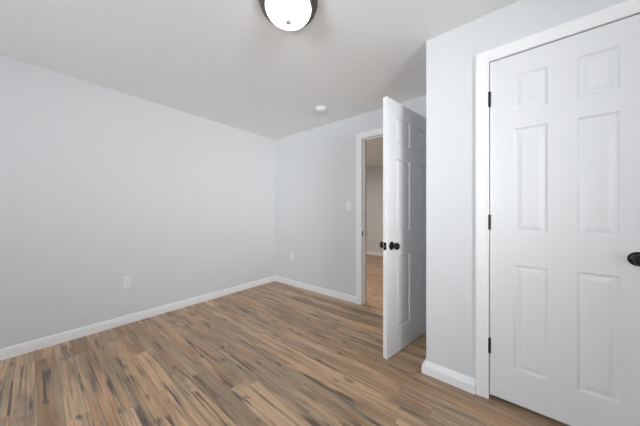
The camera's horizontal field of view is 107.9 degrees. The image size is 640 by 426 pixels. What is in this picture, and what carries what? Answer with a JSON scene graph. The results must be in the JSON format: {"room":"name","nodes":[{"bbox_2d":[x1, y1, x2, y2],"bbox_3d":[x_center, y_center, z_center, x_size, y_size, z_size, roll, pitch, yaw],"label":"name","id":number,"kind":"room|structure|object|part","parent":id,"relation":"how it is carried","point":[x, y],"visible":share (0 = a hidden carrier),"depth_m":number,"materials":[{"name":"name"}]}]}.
{"room":"empty bedroom","nodes":[
{"label":"empty bedroom","id":0,"kind":"room"},
{"bbox_2d":[0,54,274,348],"bbox_3d":[-2.327,-0.044,2.046,0.115,2.351,5.086,0,0,39],"label":"wall","id":1,"kind":"structure","parent":0,"point":[100,186],"depth_m":2.30,"materials":[{"name":"white paint"}]},
{"bbox_2d":[123,276,131,287],"bbox_3d":[-1.972,0.708,2.386,0.009,0.114,0.070,0,0,39],"label":"power outlet","id":2,"kind":"object","parent":1,"relation":"attached to","point":[127,281],"visible":1,"depth_m":2.38,"materials":[{"name":"white plastic"}]},
{"bbox_2d":[0,276,274,360],"bbox_3d":[-2.277,1.089,2.005,0.014,0.085,4.856,0,0,39],"label":"baseboard","id":3,"kind":"structure","parent":1,"relation":"attached to","point":[19,349],"depth_m":2.29,"materials":[{"name":"white paint"}]},
{"bbox_2d":[0,0,518,167],"bbox_3d":[0.223,-1.270,1.986,6.050,0.100,8.370,0,0,39],"label":"ceiling","id":4,"kind":"structure","parent":0,"point":[225,62],"depth_m":1.77,"materials":[{"name":"white paint"}]},
{"bbox_2d":[258,0,317,30],"bbox_3d":[-0.182,-1.157,1.346,0.338,0.126,0.338,0,0,39],"label":"ceiling light","id":5,"kind":"object","parent":4,"relation":"attached to","point":[290,15],"visible":1,"depth_m":1.32,"materials":[{"name":"white glass"}]},
{"bbox_2d":[315,106,326,112],"bbox_3d":[0.011,-1.199,2.711,0.138,0.042,0.138,0,0,39],"label":"smoke detector","id":6,"kind":"object","parent":4,"relation":"attached to","point":[319,109],"visible":1,"depth_m":2.68,"materials":[{"name":"white plastic"}]},
{"bbox_2d":[0,254,569,425],"bbox_3d":[0.223,1.192,1.986,6.050,0.120,8.370,0,0,39],"label":"floor","id":7,"kind":"structure","parent":0,"point":[274,353],"depth_m":1.63,"materials":[{"name":"brown wood"}]},
{"bbox_2d":[275,95,425,295],"bbox_3d":[1.142,-0.044,2.437,4.788,2.351,0.115,0,0,39],"label":"wall","id":8,"kind":"structure","parent":0,"point":[315,169],"depth_m":3.27,"materials":[{"name":"white paint"}]},
{"bbox_2d":[275,276,355,303],"bbox_3d":[-0.152,1.089,3.401,1.563,0.085,0.014,0,0,39],"label":"baseboard","id":9,"kind":"structure","parent":8,"relation":"attached to","point":[350,298],"depth_m":3.29,"materials":[{"name":"white paint"}]},
{"bbox_2d":[347,201,350,209],"bbox_3d":[0.366,-0.094,2.979,0.070,0.114,0.017,0,0,39],"label":"light switch","id":10,"kind":"object","parent":8,"relation":"attached to","point":[348,202],"visible":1,"depth_m":2.97,"materials":[{"name":"white plastic"}]},
{"bbox_2d":[356,117,425,304],"bbox_3d":[0.872,0.072,2.654,0.972,2.119,0.148,0,0,39],"label":"door frame","id":11,"kind":"structure","parent":8,"relation":"attached to","point":[359,136],"depth_m":2.88,"materials":[{"name":"white paint"}]},
{"bbox_2d":[379,96,425,358],"bbox_3d":[0.814,0.115,2.065,0.840,2.022,0.166,0,0,-40],"label":"door","id":12,"kind":"structure","parent":8,"relation":"in","point":[403,244],"depth_m":1.95,"materials":[{"name":"white paint"}]},
{"bbox_3d":[0.584,0.257,1.797,0.056,0.056,0.056,0,0,-40],"label":"knob","id":13,"kind":"part","parent":12,"relation":"part of","materials":[{"name":"black metal"}]},
{"bbox_2d":[367,166,382,252],"bbox_3d":[1.370,-0.044,4.319,4.730,2.351,3.329,0,0,39],"label":"wall","id":14,"kind":"structure","parent":0,"point":[374,175],"depth_m":6.24,"materials":[{"name":"white paint"}]},
{"bbox_2d":[367,251,382,255],"bbox_3d":[2.340,1.089,5.519,4.500,0.085,0.014,0,0,39],"label":"baseboard","id":15,"kind":"structure","parent":14,"relation":"attached to","point":[368,252],"depth_m":6.21,"materials":[{"name":"white paint"}]},
{"bbox_2d":[426,0,627,377],"bbox_3d":[1.861,-0.044,1.270,2.202,2.351,0.797,0,0,39],"label":"wall","id":16,"kind":"structure","parent":0,"point":[450,56],"depth_m":1.53,"materials":[{"name":"white paint"}]},
{"bbox_2d":[421,358,474,394],"bbox_3d":[1.094,1.089,1.861,0.318,0.085,0.802,0,0,39],"label":"baseboard","id":17,"kind":"structure","parent":16,"relation":"attached to","point":[464,382],"depth_m":1.54,"materials":[{"name":"white paint"}]},
{"bbox_2d":[475,0,639,398],"bbox_3d":[1.308,0.071,1.268,0.758,2.121,0.132,0,0,39],"label":"door frame","id":18,"kind":"structure","parent":16,"relation":"attached to","point":[628,8],"depth_m":1.43,"materials":[{"name":"white paint"}]},
{"bbox_2d":[488,14,639,425],"bbox_3d":[1.287,0.094,1.244,0.635,2.023,0.166,0,0,39],"label":"door","id":19,"kind":"structure","parent":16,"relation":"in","point":[564,216],"depth_m":1.21,"materials":[{"name":"white paint"}]},
{"bbox_3d":[1.446,0.213,1.045,0.056,0.056,0.056,0,0,39],"label":"knob","id":20,"kind":"part","parent":19,"relation":"part of","materials":[{"name":"black metal"}]}
]}

